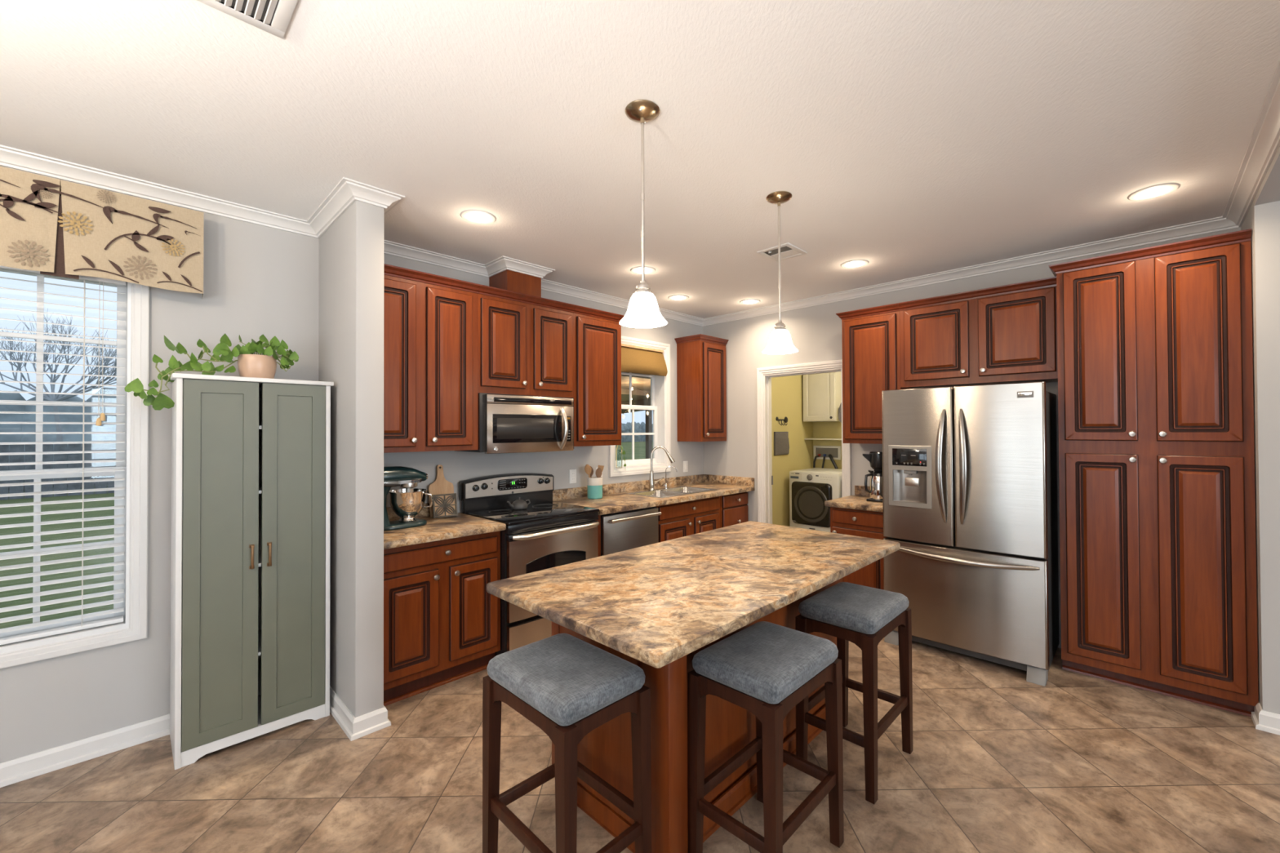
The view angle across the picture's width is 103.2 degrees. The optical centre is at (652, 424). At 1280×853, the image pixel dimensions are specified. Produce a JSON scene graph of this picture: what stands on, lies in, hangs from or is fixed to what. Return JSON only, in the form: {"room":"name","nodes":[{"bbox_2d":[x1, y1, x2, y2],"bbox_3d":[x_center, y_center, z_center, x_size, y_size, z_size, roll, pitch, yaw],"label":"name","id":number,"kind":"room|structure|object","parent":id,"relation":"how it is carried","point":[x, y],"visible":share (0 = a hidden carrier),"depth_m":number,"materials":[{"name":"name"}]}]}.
{"room":"kitchen","nodes":[
{"label":"kitchen","id":0,"kind":"room"},
{"bbox_2d":[318,200,384,717],"bbox_3d":[-1.659,0.179,2.775,0.707,2.685,0.129,-1,-1,44],"label":"wall partition","id":1,"kind":"structure","parent":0,"point":[351,329],"depth_m":2.55,"materials":[{"name":"grey paint"}]},
{"bbox_2d":[0,165,703,763],"bbox_3d":[-2.105,0.183,2.931,0.150,2.685,7.500,-1,-1,44],"label":"wall","id":2,"kind":"structure","parent":0,"point":[259,280],"depth_m":2.64,"materials":[{"name":"grey paint"}]},
{"bbox_2d":[0,269,149,669],"bbox_3d":[-2.824,0.118,2.176,0.169,1.819,0.939,-1,-1,44],"label":"window","id":3,"kind":"structure","parent":2,"relation":"in","point":[134,627],"depth_m":2.42,"materials":[{"name":"white paint"}]},
{"bbox_2d":[0,265,125,644],"bbox_3d":[-2.797,0.110,2.151,0.068,1.650,0.779,-1,-1,44],"label":"window blind","id":4,"kind":"object","parent":3,"relation":"attached to","point":[42,633],"visible":1,"depth_m":2.29,"materials":[{"name":"white plastic"}]},
{"bbox_2d":[0,165,204,297],"bbox_3d":[-2.735,-0.850,2.086,0.138,0.418,1.341,-1,-1,44],"label":"window valance","id":5,"kind":"object","parent":2,"relation":"attached to","point":[84,230],"visible":1,"depth_m":2.26,"materials":[{"name":"beige fabric"}]},
{"bbox_2d":[0,685,391,787],"bbox_3d":[-2.988,1.467,1.369,0.733,0.092,4.039,-1,-1,44],"label":"baseboard","id":6,"kind":"structure","parent":2,"relation":"attached to","point":[23,768],"depth_m":2.36,"materials":[{"name":"white paint"}]},
{"bbox_2d":[383,263,480,453],"bbox_3d":[-1.484,-0.374,3.177,0.404,1.075,0.683,-1,-1,44],"label":"upper cabinet","id":7,"kind":"object","parent":2,"relation":"attached to","point":[431,321],"visible":0.8,"depth_m":3.08,"materials":[{"name":"brown wood"}]},
{"bbox_2d":[478,284,576,397],"bbox_3d":[-0.978,-0.558,3.701,0.404,0.702,0.770,-1,-1,44],"label":"upper cabinet","id":8,"kind":"object","parent":2,"relation":"attached to","point":[526,341],"visible":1,"depth_m":3.54,"materials":[{"name":"brown wood"}]},
{"bbox_2d":[455,392,573,453],"bbox_3d":[-0.949,-0.006,3.664,0.484,0.398,0.760,-1,-1,44],"label":"microwave","id":9,"kind":"object","parent":8,"relation":"attached to","point":[508,423],"visible":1,"depth_m":3.48,"materials":[{"name":"silver metal"}]},
{"bbox_2d":[488,269,541,297],"bbox_3d":[-1.018,-1.032,3.772,0.258,0.246,0.280,-1,-1,44],"label":"chase","id":10,"kind":"object","parent":8,"relation":"on","point":[508,280],"visible":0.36,"depth_m":3.67,"materials":[{"name":"brown wood"}]},
{"bbox_2d":[568,469,576,483],"bbox_3d":[-0.670,0.436,4.291,0.008,0.116,0.072,-1,-1,44],"label":"wall outlet","id":11,"kind":"object","parent":2,"relation":"attached to","point":[572,473],"visible":1,"depth_m":4.29,"materials":[{"name":"white plastic"}]},
{"bbox_2d":[571,471,574,480],"bbox_3d":[-0.668,0.436,4.289,0.002,0.072,0.034,-1,-1,44],"label":"receptacle","id":12,"kind":"object","parent":11,"relation":"attached to","point":[572,473],"depth_m":4.29,"materials":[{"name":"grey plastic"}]},
{"bbox_2d":[573,305,624,446],"bbox_3d":[-0.525,-0.368,4.165,0.404,1.075,0.526,-1,-1,44],"label":"upper cabinet","id":13,"kind":"object","parent":2,"relation":"attached to","point":[597,334],"visible":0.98,"depth_m":4.01,"materials":[{"name":"brown wood"}]},
{"bbox_2d":[0,59,1279,326],"bbox_3d":[-0.665,-1.149,1.541,3.880,0.062,7.500,-1,-1,44],"label":"trim","id":14,"kind":"structure","parent":2,"relation":"attached to","point":[1263,146],"depth_m":2.80,"materials":[{"name":"white paint"}]},
{"bbox_2d":[608,335,671,476],"bbox_3d":[-0.159,-0.173,4.932,0.179,1.295,0.812,-1,-1,44],"label":"window","id":15,"kind":"structure","parent":2,"relation":"in","point":[660,385],"depth_m":5.12,"materials":[{"name":"white paint"}]},
{"bbox_2d":[616,444,626,471],"bbox_3d":[-0.285,0.279,4.636,0.056,0.290,0.109,-1,-1,44],"label":"hanging plant","id":16,"kind":"object","parent":15,"relation":"hanging from","point":[624,451],"visible":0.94,"depth_m":4.64,"materials":[{"name":"green plant"}]},
{"bbox_2d":[621,343,667,376],"bbox_3d":[-0.088,-0.619,4.862,0.062,0.265,0.652,-1,-1,44],"label":"roman shade","id":17,"kind":"object","parent":15,"relation":"attached to","point":[634,359],"visible":0.9,"depth_m":4.85,"materials":[{"name":"brown fabric"}]},
{"bbox_2d":[552,474,754,501],"bbox_3d":[0.093,0.596,4.611,0.651,0.126,2.020,-1,-1,44],"label":"backsplash","id":18,"kind":"structure","parent":2,"relation":"attached to","point":[575,492],"depth_m":4.98,"materials":[{"name":"laminate"}]},
{"bbox_2d":[683,461,688,471],"bbox_3d":[0.352,0.440,5.342,0.010,0.116,0.072,-1,-1,44],"label":"light switch","id":19,"kind":"object","parent":2,"relation":"attached to","point":[685,463],"visible":1,"depth_m":5.34,"materials":[{"name":"white plastic"}]},
{"bbox_2d":[674,333,728,441],"bbox_3d":[0.525,-0.360,5.277,0.362,1.063,0.470,-1,-1,44],"label":"upper cabinet","id":20,"kind":"object","parent":2,"relation":"attached to","point":[701,364],"visible":1,"depth_m":5.15,"materials":[{"name":"brown wood"}]},
{"bbox_2d":[0,0,1279,318],"bbox_3d":[1.996,-1.233,0.421,9.540,0.060,9.800,-1,-1,44],"label":"ceiling","id":21,"kind":"structure","parent":0,"point":[908,139],"depth_m":1.95,"materials":[{"name":"paint"}]},
{"bbox_2d":[196,0,297,38],"bbox_3d":[-1.105,-1.176,1.294,0.368,0.009,0.332,-1,-1,44],"label":"ceiling vent","id":22,"kind":"object","parent":21,"relation":"in","point":[273,17],"visible":1,"depth_m":1.44,"materials":[{"name":"white metal"}]},
{"bbox_2d":[460,209,496,224],"bbox_3d":[-0.974,-1.158,2.845,0.192,0.015,0.192,-1,-1,44],"label":"recessed light","id":23,"kind":"object","parent":21,"relation":"in","point":[476,216],"visible":1,"depth_m":2.82,"materials":[{"name":"white glass"}]},
{"bbox_2d":[630,266,655,274],"bbox_3d":[-0.069,-1.152,3.805,0.192,0.015,0.192,-1,-1,44],"label":"recessed light","id":24,"kind":"object","parent":21,"relation":"in","point":[637,270],"visible":0.77,"depth_m":3.78,"materials":[{"name":"white paint"}]},
{"bbox_2d":[619,99,667,328],"bbox_3d":[-0.035,-0.779,1.900,0.180,0.801,0.180,-1,-1,44],"label":"pendant light","id":25,"kind":"object","parent":21,"relation":"hanging from","point":[642,312],"visible":1,"depth_m":1.88,"materials":[{"name":"white glass"}]},
{"bbox_2d":[667,294,688,300],"bbox_3d":[0.238,-1.145,4.595,0.192,0.015,0.192,-1,-1,44],"label":"recessed light","id":26,"kind":"object","parent":21,"relation":"in","point":[675,297],"visible":1,"depth_m":4.57,"materials":[{"name":"white paint"}]},
{"bbox_2d":[739,298,760,304],"bbox_3d":[0.916,-1.147,4.752,0.192,0.015,0.192,-1,-1,44],"label":"recessed light","id":27,"kind":"object","parent":21,"relation":"in","point":[749,301],"visible":1,"depth_m":4.73,"materials":[{"name":"white paint"}]},
{"bbox_2d":[762,191,798,354],"bbox_3d":[0.655,-0.774,2.610,0.180,0.801,0.180,-1,-1,44],"label":"pendant light","id":28,"kind":"object","parent":21,"relation":"hanging from","point":[780,342],"visible":1,"depth_m":2.58,"materials":[{"name":"white glass"}]},
{"bbox_2d":[756,242,807,261],"bbox_3d":[0.879,-1.161,3.429,0.235,0.014,0.260,-1,-1,44],"label":"ceiling vent","id":29,"kind":"object","parent":21,"relation":"in","point":[788,251],"visible":0.83,"depth_m":3.42,"materials":[{"name":"white metal"}]},
{"bbox_2d":[840,259,868,268],"bbox_3d":[1.468,-1.160,3.680,0.192,0.015,0.192,-1,-1,44],"label":"recessed light","id":30,"kind":"object","parent":21,"relation":"in","point":[853,264],"visible":1,"depth_m":3.66,"materials":[{"name":"white glass"}]},
{"bbox_2d":[1127,182,1180,200],"bbox_3d":[2.545,-1.176,2.578,0.192,0.015,0.192,-1,-1,44],"label":"recessed light","id":31,"kind":"object","parent":21,"relation":"in","point":[1155,191],"visible":1,"depth_m":2.56,"materials":[{"name":"white paint"}]},
{"bbox_2d":[0,637,1279,852],"bbox_3d":[2.008,1.512,0.393,9.540,0.060,9.800,-1,-1,44],"label":"floor","id":32,"kind":"structure","parent":0,"point":[999,761],"depth_m":2.14,"materials":[{"name":"brown tile"}]},
{"bbox_2d":[168,373,333,769],"bbox_3d":[-2.023,0.648,2.573,0.401,1.746,0.618,-1,-1,44],"label":"storage cabinet","id":33,"kind":"object","parent":32,"relation":"on","point":[251,456],"visible":0.98,"depth_m":2.42,"materials":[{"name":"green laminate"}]},
{"bbox_2d":[124,333,298,410],"bbox_3d":[-2.106,-0.263,2.471,0.189,0.397,0.642,-1,-1,44],"label":"potted plant","id":34,"kind":"object","parent":33,"relation":"on","point":[249,364],"visible":0.96,"depth_m":2.46,"materials":[{"name":"green plant"}]},
{"bbox_2d":[258,550,261,566],"bbox_3d":[-2.034,0.684,2.585,0.341,0.016,0.552,-1,-1,44],"label":"shelf","id":35,"kind":"object","parent":33,"relation":"attached to","point":[260,551],"depth_m":2.57,"materials":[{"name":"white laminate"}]},
{"bbox_2d":[383,530,500,706],"bbox_3d":[-1.388,1.088,3.102,0.613,0.872,0.723,-1,-1,44],"label":"base cabinet","id":36,"kind":"object","parent":32,"relation":"on","point":[442,623],"visible":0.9,"depth_m":2.91,"materials":[{"name":"brown wood"}]},
{"bbox_2d":[383,502,506,549],"bbox_3d":[-1.380,0.587,3.094,0.651,0.127,0.717,-1,-1,44],"label":"countertop","id":37,"kind":"structure","parent":36,"relation":"on","point":[462,525],"depth_m":2.98,"materials":[{"name":"stone"}]},
{"bbox_2d":[383,466,433,530],"bbox_3d":[-1.531,0.428,3.022,0.220,0.362,0.372,-1,-1,44],"label":"stand mixer","id":38,"kind":"object","parent":37,"relation":"on","point":[406,503],"visible":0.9,"depth_m":3.00,"materials":[{"name":"teal metal"}]},
{"bbox_2d":[387,488,433,522],"bbox_3d":[-1.480,0.489,3.073,0.220,0.182,0.220,-1,-1,44],"label":"bowl","id":39,"kind":"object","parent":38,"relation":"on","point":[406,503],"depth_m":3.01,"materials":[{"name":"silver metal"}]},
{"bbox_2d":[427,464,453,517],"bbox_3d":[-1.432,0.444,3.444,0.069,0.343,0.168,-1,-1,44],"label":"cutting board","id":40,"kind":"object","parent":37,"relation":"on","point":[441,486],"visible":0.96,"depth_m":3.44,"materials":[{"name":"brown wood"}]},
{"bbox_2d":[431,493,457,518],"bbox_3d":[-1.380,0.538,3.380,0.152,0.152,0.043,0,-1,-38],"label":"tile","id":41,"kind":"structure","parent":37,"relation":"on","point":[444,505],"depth_m":3.37,"materials":[{"name":"beige ceramic"}]},
{"bbox_2d":[458,472,599,656],"bbox_3d":[-0.831,0.945,3.570,0.712,1.163,0.756,-1,-1,44],"label":"electric range","id":42,"kind":"object","parent":32,"relation":"on","point":[547,534],"visible":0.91,"depth_m":3.40,"materials":[{"name":"silver metal"}]},
{"bbox_2d":[506,497,530,509],"bbox_3d":[-0.959,0.563,3.652,0.116,0.083,0.168,0,-1,7],"label":"teapot","id":43,"kind":"object","parent":42,"relation":"on","point":[519,504],"visible":1,"depth_m":3.62,"materials":[{"name":"grey metal"}]},
{"bbox_2d":[467,502,599,525],"bbox_3d":[-0.825,0.615,3.571,0.545,0.023,0.724,-1,-1,44],"label":"cooktop","id":44,"kind":"object","parent":42,"relation":"in","point":[551,512],"depth_m":3.47,"materials":[{"name":"black glass"}]},
{"bbox_2d":[482,633,651,852],"bbox_3d":[-0.287,1.141,1.669,0.465,0.726,0.339,-1,-1,44],"label":"bar stool","id":45,"kind":"object","parent":32,"relation":"on","point":[566,686],"visible":1,"depth_m":1.61,"materials":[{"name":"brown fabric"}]},
{"bbox_2d":[596,515,600,556],"bbox_3d":[-0.606,1.093,3.925,0.557,0.872,0.076,-1,-1,44],"label":"filler panel","id":46,"kind":"object","parent":32,"relation":"on","point":[599,516],"visible":0.02,"depth_m":3.75,"materials":[{"name":"brown wood"}]},
{"bbox_2d":[600,506,661,555],"bbox_3d":[-0.337,1.096,4.138,0.626,0.868,0.598,-1,-1,44],"label":"dishwasher","id":47,"kind":"object","parent":32,"relation":"on","point":[624,531],"visible":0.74,"depth_m":3.93,"materials":[{"name":"silver metal"}]},
{"bbox_2d":[656,496,719,542],"bbox_3d":[0.159,1.098,4.695,0.613,0.872,0.883,-1,-1,44],"label":"base cabinet","id":48,"kind":"object","parent":32,"relation":"on","point":[677,520],"visible":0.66,"depth_m":4.47,"materials":[{"name":"brown wood"}]},
{"bbox_2d":[552,474,754,515],"bbox_3d":[0.093,0.597,4.611,0.651,0.127,2.020,-1,-1,44],"label":"countertop","id":49,"kind":"structure","parent":48,"relation":"on","point":[613,500],"depth_m":4.52,"materials":[{"name":"laminate"}]},
{"bbox_2d":[586,476,602,498],"bbox_3d":[-0.482,0.530,4.274,0.129,0.176,0.129,-1,-1,44],"label":"utensil crock","id":50,"kind":"object","parent":49,"relation":"on","point":[594,484],"visible":0.97,"depth_m":4.22,"materials":[{"name":"teal ceramic"}]},
{"bbox_2d":[584,464,591,477],"bbox_3d":[-0.528,0.463,4.259,0.077,0.263,0.015,0,-1,-14],"label":"wooden spoon","id":51,"kind":"object","parent":50,"relation":"in","point":[587,468],"visible":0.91,"depth_m":4.25,"materials":[{"name":"brown wood"}]},
{"bbox_2d":[589,466,593,477],"bbox_3d":[-0.523,0.472,4.296,0.057,0.246,0.019,0,-1,13],"label":"wooden spoon","id":52,"kind":"object","parent":50,"relation":"in","point":[592,469],"visible":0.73,"depth_m":4.29,"materials":[{"name":"brown wood"}]},
{"bbox_2d":[595,467,602,477],"bbox_3d":[-0.446,0.476,4.250,0.055,0.235,0.020,0,-1,6],"label":"wooden spoon","id":53,"kind":"object","parent":50,"relation":"in","point":[598,473],"visible":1,"depth_m":4.25,"materials":[{"name":"brown wood"}]},
{"bbox_2d":[598,465,604,471],"bbox_3d":[-0.440,0.469,4.306,0.064,0.252,0.012,0,-1,-12],"label":"wooden spatula","id":54,"kind":"object","parent":50,"relation":"in","point":[601,467],"visible":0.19,"depth_m":4.31,"materials":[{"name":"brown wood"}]},
{"bbox_2d":[648,445,675,490],"bbox_3d":[0.091,0.409,4.843,0.263,0.417,0.060,0,-1,-18],"label":"kitchen faucet","id":55,"kind":"object","parent":49,"relation":"on","point":[651,483],"visible":1,"depth_m":4.80,"materials":[{"name":"silver metal"}]},
{"bbox_2d":[622,485,718,497],"bbox_3d":[0.187,0.697,4.702,0.490,0.162,0.810,-1,-1,44],"label":"sink","id":56,"kind":"object","parent":49,"relation":"in","point":[672,491],"visible":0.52,"depth_m":4.76,"materials":[{"name":"metal"}]},
{"bbox_2d":[663,466,677,488],"bbox_3d":[0.165,0.511,4.963,0.161,0.216,0.055,0,-1,-32],"label":"tap","id":57,"kind":"object","parent":49,"relation":"on","point":[665,484],"visible":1,"depth_m":4.95,"materials":[{"name":"silver metal"}]},
{"bbox_2d":[551,577,843,852],"bbox_3d":[0.310,1.073,2.419,0.710,0.872,1.462,-1,-1,44],"label":"kitchen island","id":58,"kind":"object","parent":32,"relation":"on","point":[606,750],"visible":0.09,"depth_m":1.86,"materials":[{"name":"brown wood"}]},
{"bbox_2d":[486,520,900,668],"bbox_3d":[0.315,0.614,2.240,0.898,0.040,1.786,-1,-1,44],"label":"island countertop","id":59,"kind":"structure","parent":58,"relation":"on","point":[655,605],"depth_m":1.89,"materials":[{"name":"stone"}]},
{"bbox_2d":[720,491,747,528],"bbox_3d":[0.626,1.101,5.176,0.613,0.872,0.454,-1,-1,44],"label":"base cabinet","id":60,"kind":"object","parent":32,"relation":"on","point":[733,507],"visible":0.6,"depth_m":4.96,"materials":[{"name":"brown wood"}]},
{"bbox_2d":[687,621,844,852],"bbox_3d":[0.403,1.140,1.779,0.339,0.726,0.465,-1,-1,44],"label":"bar stool","id":61,"kind":"object","parent":32,"relation":"on","point":[764,668],"visible":1,"depth_m":1.71,"materials":[{"name":"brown wood"}]},
{"bbox_2d":[789,467,841,532],"bbox_3d":[2.037,1.033,5.961,0.602,0.988,0.694,-1,-1,44],"label":"washing machine","id":62,"kind":"object","parent":32,"relation":"on","point":[809,488],"visible":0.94,"depth_m":5.73,"materials":[{"name":"white metal"}]},
{"bbox_2d":[828,453,838,468],"bbox_3d":[2.236,0.459,6.289,0.052,0.187,0.165,0,-1,-17],"label":"hose","id":63,"kind":"object","parent":62,"relation":"attached to","point":[833,461],"visible":0.97,"depth_m":6.26,"materials":[{"name":"black rubber"}]},
{"bbox_2d":[795,582,912,804],"bbox_3d":[0.918,1.143,2.296,0.339,0.726,0.465,-1,-1,44],"label":"bar stool","id":64,"kind":"object","parent":32,"relation":"on","point":[862,615],"visible":0.95,"depth_m":2.21,"materials":[{"name":"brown wood"}]},
{"bbox_2d":[830,506,884,589],"bbox_3d":[1.738,1.084,4.044,0.457,0.872,0.533,-1,-1,44],"label":"base cabinet","id":65,"kind":"object","parent":32,"relation":"on","point":[856,522],"visible":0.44,"depth_m":3.85,"materials":[{"name":"brown wood"}]},
{"bbox_2d":[824,484,883,512],"bbox_3d":[1.728,0.584,4.060,0.488,0.127,0.532,-1,-1,44],"label":"countertop","id":66,"kind":"structure","parent":65,"relation":"on","point":[858,501],"depth_m":3.99,"materials":[{"name":"laminate"}]},
{"bbox_2d":[862,451,882,502],"bbox_3d":[1.817,0.410,4.053,0.215,0.390,0.215,-1,-1,44],"label":"coffee maker","id":67,"kind":"object","parent":66,"relation":"on","point":[875,458],"visible":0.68,"depth_m":3.99,"materials":[{"name":"black plastic"}]},
{"bbox_2d":[881,381,1058,686],"bbox_3d":[2.150,0.633,3.460,0.916,1.758,0.748,-1,-1,44],"label":"refrigerator","id":68,"kind":"object","parent":32,"relation":"on","point":[970,472],"visible":0.94,"depth_m":3.18,"materials":[{"name":"silver metal"}]},
{"bbox_2d":[1048,228,1258,716],"bbox_3d":[2.891,0.259,2.988,0.816,2.492,0.452,-1,-1,44],"label":"pantry cabinet","id":69,"kind":"object","parent":32,"relation":"on","point":[1157,547],"visible":1,"depth_m":2.80,"materials":[{"name":"brown wood"}]},
{"bbox_2d":[771,374,813,526],"bbox_3d":[1.502,0.199,6.035,0.100,2.685,1.740,-1,-1,44],"label":"wall","id":70,"kind":"structure","parent":0,"point":[787,392],"depth_m":6.09,"materials":[{"name":"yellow paint"}]},
{"bbox_2d":[773,431,789,455],"bbox_3d":[1.546,0.218,5.959,0.063,0.275,0.339,-1,-1,44],"label":"wall organizer","id":71,"kind":"object","parent":70,"relation":"attached to","point":[781,443],"visible":1,"depth_m":5.92,"materials":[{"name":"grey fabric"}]},
{"bbox_2d":[776,417,787,425],"bbox_3d":[1.542,-0.043,5.980,0.034,0.108,0.263,-1,-1,44],"label":"coat hooks","id":72,"kind":"object","parent":70,"relation":"attached to","point":[785,420],"visible":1,"depth_m":6.00,"materials":[{"name":"black metal"}]},
{"bbox_2d":[813,421,841,469],"bbox_3d":[2.791,0.193,5.927,1.900,2.685,0.100,-1,-1,44],"label":"wall","id":73,"kind":"structure","parent":0,"point":[831,429],"depth_m":6.41,"materials":[{"name":"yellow paint"}]},
{"bbox_2d":[803,371,841,422],"bbox_3d":[2.119,-0.429,6.281,0.415,0.778,0.328,-1,-1,44],"label":"upper cabinet","id":74,"kind":"object","parent":73,"relation":"attached to","point":[822,392],"visible":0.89,"depth_m":6.15,"materials":[{"name":"white wood"}]},
{"bbox_2d":[838,402,841,422],"bbox_3d":[2.279,-0.072,5.989,0.160,0.380,0.026,-1,-1,44],"label":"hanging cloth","id":75,"kind":"object","parent":74,"relation":"hanging from","point":[840,406],"visible":0.21,"depth_m":6.03,"materials":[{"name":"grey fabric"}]},
{"bbox_2d":[804,438,841,439],"bbox_3d":[2.668,0.171,5.814,1.878,0.017,0.227,-1,-1,44],"label":"wall shelf","id":76,"kind":"object","parent":73,"relation":"attached to","point":[805,438],"visible":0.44,"depth_m":6.21,"materials":[{"name":"beige wood"}]},
{"bbox_2d":[813,445,840,459],"bbox_3d":[2.197,0.353,6.400,0.355,0.170,0.044,-1,-1,44],"label":"washer outlet box","id":77,"kind":"object","parent":73,"relation":"attached to","point":[823,451],"visible":0.99,"depth_m":6.40,"materials":[{"name":"white plastic"}]},
{"bbox_2d":[813,455,819,467],"bbox_3d":[2.087,0.467,6.456,0.079,0.159,0.027,0,-1,-1],"label":"hose","id":78,"kind":"object","parent":77,"relation":"attached to","point":[815,459],"visible":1,"depth_m":6.45,"materials":[{"name":"black rubber"}]},
{"bbox_2d":[822,457,825,468],"bbox_3d":[2.155,0.475,6.384,0.029,0.146,0.078,-1,-1,44],"label":"hose","id":79,"kind":"object","parent":77,"relation":"attached to","point":[824,458],"visible":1,"depth_m":6.37,"materials":[{"name":"black rubber"}]},
{"bbox_2d":[702,226,1240,648],"bbox_3d":[3.939,0.151,2.373,9.300,2.685,0.120,-1,-1,44],"label":"wall","id":80,"kind":"structure","parent":0,"point":[815,331],"depth_m":4.82,"materials":[{"name":"grey paint"}]},
{"bbox_2d":[756,360,851,524],"bbox_3d":[1.438,0.480,4.792,0.938,2.099,0.148,-1,-1,44],"label":"door frame","id":81,"kind":"structure","parent":80,"relation":"in","point":[764,375],"depth_m":5.03,"materials":[{"name":"white paint"}]},
{"bbox_2d":[854,484,870,497],"bbox_3d":[1.918,0.585,4.233,0.456,0.126,0.019,-1,-1,44],"label":"backsplash","id":82,"kind":"structure","parent":80,"relation":"attached to","point":[860,491],"depth_m":4.35,"materials":[{"name":"laminate"}]},
{"bbox_2d":[835,302,908,444],"bbox_3d":[1.800,-0.383,4.115,0.486,1.067,0.362,-1,-1,44],"label":"upper cabinet","id":83,"kind":"object","parent":80,"relation":"attached to","point":[871,336],"visible":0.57,"depth_m":4.00,"materials":[{"name":"brown wood"}]},
{"bbox_2d":[897,276,1057,388],"bbox_3d":[2.311,-0.605,3.619,0.941,0.637,0.362,-1,-1,44],"label":"upper cabinet","id":84,"kind":"object","parent":80,"relation":"attached to","point":[1005,334],"visible":1,"depth_m":3.47,"materials":[{"name":"brown wood"}]},
{"bbox_2d":[1240,146,1279,714],"bbox_3d":[0.786,0.141,0.124,0.150,2.685,7.500,-1,-1,44],"label":"wall","id":85,"kind":"structure","parent":0,"point":[1263,216],"depth_m":2.50,"materials":[{"name":"grey paint"}]},
{"bbox_2d":[1251,702,1279,735],"bbox_3d":[3.095,1.452,2.501,0.176,0.092,0.171,-1,-1,44],"label":"baseboard","id":86,"kind":"structure","parent":85,"relation":"attached to","point":[1265,721],"depth_m":2.48,"materials":[{"name":"white paint"}]},
{"label":"outside","id":87,"kind":"structure","parent":0,"visible":0},
{"bbox_2d":[0,441,653,628],"bbox_3d":[-39.462,3.122,79.267,159.840,0.100,230.000,-1,-1,44],"label":"lawn","id":88,"kind":"structure","parent":87,"point":[639,446],"depth_m":8.89,"materials":[{"name":"green plant"}]},
{"bbox_2d":[0,443,115,500],"bbox_3d":[-19.073,1.453,16.962,0.070,1.780,21.000,-1,-1,44],"label":"fence","id":89,"kind":"object","parent":88,"relation":"on","point":[87,446],"visible":0.07,"depth_m":16.57,"materials":[{"name":"brown wood"}]},
{"bbox_2d":[0,386,116,490],"bbox_3d":[-23.245,0.447,19.154,3.480,3.908,27.516,-1,-1,44],"label":"tree line","id":90,"kind":"object","parent":88,"relation":"on","point":[4,417],"visible":0.08,"depth_m":18.93,"materials":[{"name":"grey plant"}]},
{"bbox_2d":[0,308,116,441],"bbox_3d":[-21.634,-0.962,19.001,6.464,6.677,2.974,0,-1,-6],"label":"bare tree","id":91,"kind":"object","parent":88,"relation":"on","point":[53,397],"visible":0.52,"depth_m":18.41,"materials":[{"name":"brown plant"}]},
{"bbox_2d":[621,371,652,458],"bbox_3d":[-1.204,0.620,7.908,5.400,3.106,5.700,-1,-1,44],"label":"porch roof","id":92,"kind":"structure","parent":88,"relation":"on","point":[639,397],"depth_m":10.21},
{"bbox_2d":[622,386,648,418],"bbox_3d":[-0.329,-0.367,8.249,0.040,0.539,3.802,-1,-1,44],"label":"string light","id":93,"kind":"object","parent":92,"relation":"hanging from","point":[647,395],"visible":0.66,"depth_m":8.28,"materials":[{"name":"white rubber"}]},
{"bbox_2d":[621,422,653,442],"bbox_3d":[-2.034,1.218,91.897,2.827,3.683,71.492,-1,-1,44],"label":"tree","id":94,"kind":"object","parent":88,"relation":"on","point":[625,428],"visible":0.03,"depth_m":89.51,"materials":[{"name":"blue plant"}]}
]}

